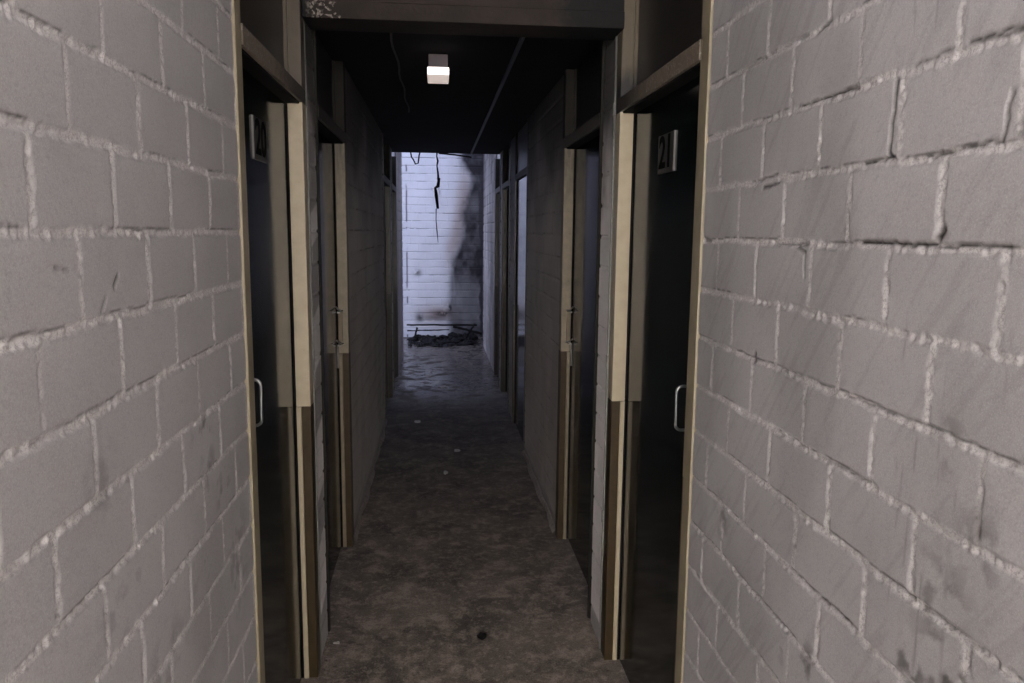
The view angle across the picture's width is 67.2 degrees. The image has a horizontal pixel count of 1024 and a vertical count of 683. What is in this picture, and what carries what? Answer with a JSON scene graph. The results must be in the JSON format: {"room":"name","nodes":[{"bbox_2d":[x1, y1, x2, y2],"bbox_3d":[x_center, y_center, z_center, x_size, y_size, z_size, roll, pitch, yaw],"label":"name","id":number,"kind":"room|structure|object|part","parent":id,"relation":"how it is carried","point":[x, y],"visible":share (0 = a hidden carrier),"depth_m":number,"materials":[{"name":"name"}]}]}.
{"room":"basement corridor","nodes":[
{"label":"basement corridor","id":0,"kind":"room"},
{"bbox_2d":[0,0,403,682],"bbox_3d":[-1.028,-0.769,5.255,0.132,3.300,9.730,0,8,-6],"label":"wall","id":1,"kind":"structure","parent":0,"point":[126,538],"depth_m":1.15,"materials":[{"name":"grey paint"}]},
{"bbox_2d":[231,0,320,682],"bbox_3d":[-0.735,0.092,2.281,0.136,2.440,0.930,0,8,-6],"label":"door","id":2,"kind":"structure","parent":1,"relation":"in","point":[268,35],"depth_m":2.42,"materials":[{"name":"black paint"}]},
{"bbox_3d":[-0.673,0.159,2.002,0.048,0.130,0.008,0,8,-6],"label":"pull handle","id":3,"kind":"part","parent":2,"relation":"part of","materials":[{"name":"metal"}]},
{"bbox_3d":[-0.712,-0.567,2.172,0.006,0.116,0.167,0,8,-6],"label":"number plate","id":4,"kind":"part","parent":2,"relation":"part of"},
{"bbox_3d":[-0.724,-0.953,2.132,0.030,0.330,0.790,0,8,-6],"label":"transom panel","id":5,"kind":"part","parent":2,"relation":"part of","materials":[{"name":"brown wood"}]},
{"bbox_2d":[303,19,321,664],"bbox_3d":[-0.718,0.024,2.760,0.018,2.440,0.017,0,8,-6],"label":"door frame","id":6,"kind":"structure","parent":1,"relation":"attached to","point":[306,93],"depth_m":2.75,"materials":[{"name":"beige wood"}]},
{"bbox_2d":[312,30,353,631],"bbox_3d":[-0.850,-0.077,3.456,0.136,2.440,0.935,0,8,-6],"label":"door","id":7,"kind":"structure","parent":1,"relation":"in","point":[329,103],"depth_m":3.69,"materials":[{"name":"beige paint"}]},
{"bbox_3d":[-0.837,-1.119,3.290,0.030,0.330,0.830,0,8,-6],"label":"transom panel","id":8,"kind":"part","parent":7,"relation":"part of","materials":[{"name":"brown wood"}]},
{"bbox_3d":[-0.869,0.076,3.849,0.008,0.115,0.008,-4,9,-28],"label":"bolt rod","id":9,"kind":"part","parent":7,"relation":"part of","materials":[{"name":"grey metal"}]},
{"bbox_2d":[354,419,386,540],"bbox_3d":[-0.966,0.862,5.399,0.054,0.034,2.620,0,8,-6],"label":"baseboard","id":10,"kind":"structure","parent":1,"relation":"attached to","point":[367,493],"depth_m":4.96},
{"bbox_2d":[382,133,392,418],"bbox_3d":[-1.197,-0.589,7.025,0.136,2.440,1.000,0,8,-6],"label":"door frame","id":11,"kind":"structure","parent":1,"relation":"in","point":[385,148],"depth_m":7.41,"materials":[{"name":"beige paint"}]},
{"bbox_2d":[390,149,397,381],"bbox_3d":[-1.310,-0.755,8.178,0.136,2.440,0.900,0,8,-6],"label":"door frame","id":12,"kind":"structure","parent":1,"relation":"in","point":[393,158],"depth_m":8.51,"materials":[{"name":"beige paint"}]},
{"bbox_2d":[401,152,483,336],"bbox_3d":[-1.557,-1.716,11.857,2.400,3.300,0.151,0,8,-6],"label":"wall","id":13,"kind":"structure","parent":0,"point":[443,276],"depth_m":11.86,"materials":[{"name":"white brick"}]},
{"bbox_2d":[316,30,601,153],"bbox_3d":[-0.108,-1.250,2.104,5.000,0.280,11.920,0,8,-6],"label":"ceiling","id":14,"kind":"structure","parent":0,"point":[450,117],"depth_m":4.17,"materials":[{"name":"paint"}]},
{"bbox_2d":[390,33,409,111],"bbox_3d":[-0.578,-1.376,3.999,0.022,0.013,2.380,0,8,-6],"label":"cable","id":15,"kind":"object","parent":14,"relation":"attached to","point":[391,41],"visible":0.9,"depth_m":3.78,"materials":[{"name":"black rubber"}]},
{"bbox_2d":[410,152,420,164],"bbox_3d":[-0.992,-1.894,7.913,0.119,0.148,0.017,0,8,-6],"label":"cable loop","id":16,"kind":"object","parent":14,"relation":"hanging from","point":[410,152],"visible":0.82,"depth_m":7.91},
{"bbox_2d":[432,152,440,238],"bbox_3d":[-0.784,-1.499,7.987,0.089,0.942,0.049,0,8,-6],"label":"cable","id":17,"kind":"object","parent":14,"relation":"hanging from","point":[434,189],"visible":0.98,"depth_m":7.97,"materials":[{"name":"black plastic"}]},
{"bbox_3d":[-0.782,-1.483,7.993,0.050,0.207,0.031,0,8,-6],"label":"cord","id":18,"kind":"part","parent":17,"relation":"part of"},
{"bbox_3d":[-0.776,-1.635,7.972,0.070,0.118,0.042,0,8,-6],"label":"cord","id":19,"kind":"part","parent":17,"relation":"part of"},
{"bbox_3d":[-0.765,-1.814,7.947,0.036,0.306,0.021,0,8,-6],"label":"cord","id":20,"kind":"part","parent":17,"relation":"part of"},
{"bbox_2d":[427,54,448,83],"bbox_3d":[-0.349,-1.285,3.638,0.100,0.090,0.240,0,8,-6],"label":"lamp","id":21,"kind":"object","parent":14,"relation":"attached to","point":[438,70],"visible":1,"depth_m":3.53,"materials":[{"name":"white plastic"}]},
{"bbox_2d":[427,67,448,83],"bbox_3d":[-0.349,-1.257,3.640,0.100,0.034,0.225,0,8,-6],"label":"diffuser","id":22,"kind":"object","parent":21,"relation":"attached to","point":[435,75],"depth_m":3.55,"materials":[{"name":"white plastic"}]},
{"bbox_2d":[439,153,471,157],"bbox_3d":[-0.589,-1.930,7.983,0.342,0.048,0.028,0,8,-6],"label":"rod","id":23,"kind":"object","parent":14,"relation":"attached to","point":[439,153],"visible":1,"depth_m":7.98,"materials":[{"name":"black metal"}]},
{"bbox_2d":[301,0,624,39],"bbox_3d":[-0.160,-1.223,2.646,1.081,0.288,0.170,0,8,-6],"label":"ceiling beam","id":24,"kind":"structure","parent":14,"relation":"attached to","point":[558,19],"depth_m":2.60,"materials":[{"name":"paint"}]},
{"bbox_2d":[471,37,524,153],"bbox_3d":[-0.168,-1.563,5.341,0.017,0.016,5.200,0,8,-6],"label":"cable trunking","id":25,"kind":"object","parent":14,"relation":"attached to","point":[521,39],"visible":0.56,"depth_m":4.12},
{"bbox_2d":[300,337,628,682],"bbox_3d":[-0.321,1.089,4.388,5.000,0.120,15.800,0,8,-6],"label":"floor","id":26,"kind":"structure","parent":0,"point":[437,561],"depth_m":3.84,"materials":[{"name":"concrete"}]},
{"bbox_2d":[407,332,477,346],"bbox_3d":[-1.033,-0.040,11.469,1.074,0.103,1.018,0,8,-6],"label":"rubble heap","id":27,"kind":"object","parent":26,"relation":"on","point":[454,338],"visible":0.98,"depth_m":11.44,"materials":[{"name":"grey stone"}]},
{"bbox_2d":[407,329,448,330],"bbox_3d":[-1.263,-0.171,11.631,0.632,0.024,0.041,-2,8,-10],"label":"batten","id":28,"kind":"object","parent":27,"relation":"on","point":[425,329],"visible":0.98,"depth_m":11.63,"materials":[{"name":"wood"}]},
{"bbox_2d":[407,324,476,325],"bbox_3d":[-1.062,-0.250,11.675,1.061,0.030,0.042,0,8,-8],"label":"batten","id":29,"kind":"object","parent":27,"relation":"on","point":[407,324],"visible":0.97,"depth_m":11.65,"materials":[{"name":"wood"}]},
{"bbox_2d":[453,326,481,334],"bbox_3d":[-0.658,-0.169,11.458,0.452,0.126,0.047,3,8,14],"label":"batten","id":30,"kind":"object","parent":27,"relation":"on","point":[457,327],"visible":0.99,"depth_m":11.44,"materials":[{"name":"brown wood"}]},
{"bbox_2d":[477,632,486,639],"bbox_3d":[-0.124,1.198,3.136,0.041,0.020,0.040,-7,11,-43],"label":"chunk","id":31,"kind":"object","parent":26,"relation":"on","point":[481,636],"visible":1,"depth_m":3.13,"materials":[{"name":"black stone"}]},
{"bbox_2d":[482,0,1023,682],"bbox_3d":[0.111,-0.905,6.285,0.153,3.300,11.580,0,8,-6],"label":"wall","id":32,"kind":"structure","parent":0,"point":[857,496],"depth_m":1.23,"materials":[{"name":"grey paint"}]},
{"bbox_2d":[494,153,500,385],"bbox_3d":[-0.098,-0.779,8.435,0.136,2.440,0.740,0,8,-6],"label":"door frame","id":33,"kind":"structure","parent":32,"relation":"in","point":[497,267],"depth_m":8.68,"materials":[{"name":"beige paint"}]},
{"bbox_2d":[500,141,510,408],"bbox_3d":[-0.002,-0.637,7.449,0.136,2.440,0.860,0,8,-6],"label":"door frame","id":34,"kind":"structure","parent":32,"relation":"in","point":[506,154],"depth_m":7.76,"materials":[{"name":"beige paint"}]},
{"bbox_3d":[0.009,-1.682,7.301,0.030,0.330,0.720,0,8,-6],"label":"transom panel","id":35,"kind":"part","parent":34,"relation":"part of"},
{"bbox_2d":[512,119,528,449],"bbox_3d":[0.123,-0.442,6.089,0.143,2.440,0.900,0,8,-6],"label":"door","id":36,"kind":"structure","parent":32,"relation":"in","point":[521,138],"depth_m":6.17,"materials":[{"name":"beige paint"}]},
{"bbox_3d":[0.098,-1.488,5.947,0.030,0.330,0.780,0,8,-6],"label":"transom panel","id":37,"kind":"part","parent":36,"relation":"part of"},
{"bbox_2d":[522,450,554,533],"bbox_3d":[0.161,0.929,5.011,0.049,0.035,1.580,0,8,-6],"label":"baseboard","id":38,"kind":"structure","parent":32,"relation":"attached to","point":[531,473],"depth_m":4.86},
{"bbox_2d":[555,40,605,617],"bbox_3d":[0.361,-0.085,3.601,0.136,2.440,0.930,0,8,-6],"label":"door","id":39,"kind":"structure","parent":32,"relation":"in","point":[583,96],"depth_m":3.76,"materials":[{"name":"beige paint"}]},
{"bbox_3d":[0.306,0.069,3.988,0.008,0.115,0.008,-4,9,-28],"label":"bolt rod","id":40,"kind":"part","parent":39,"relation":"part of","materials":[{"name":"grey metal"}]},
{"bbox_3d":[0.374,-1.127,3.434,0.030,0.330,0.825,0,8,-6],"label":"transom panel","id":41,"kind":"part","parent":39,"relation":"part of","materials":[{"name":"brown wood"}]},
{"bbox_2d":[599,36,617,648],"bbox_3d":[0.363,0.015,2.897,0.018,2.440,0.017,0,8,-6],"label":"door frame","id":42,"kind":"structure","parent":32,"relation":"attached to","point":[616,41],"depth_m":2.88,"materials":[{"name":"beige wood"}]},
{"bbox_2d":[601,0,713,682],"bbox_3d":[0.477,0.085,2.413,0.136,2.440,0.960,0,8,-6],"label":"door","id":43,"kind":"structure","parent":32,"relation":"in","point":[665,46],"depth_m":2.48,"materials":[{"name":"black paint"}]},
{"bbox_3d":[0.467,-0.570,2.331,0.006,0.116,0.160,0,8,-6],"label":"number plate","id":44,"kind":"part","parent":43,"relation":"part of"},
{"bbox_3d":[0.488,-0.959,2.264,0.030,0.330,0.820,0,8,-6],"label":"transom panel","id":45,"kind":"part","parent":43,"relation":"part of","materials":[{"name":"brown wood"}]},
{"bbox_3d":[0.470,0.183,2.117,0.048,0.131,0.008,0,8,-6],"label":"pull handle","id":46,"kind":"part","parent":43,"relation":"part of","materials":[{"name":"metal"}]}
]}

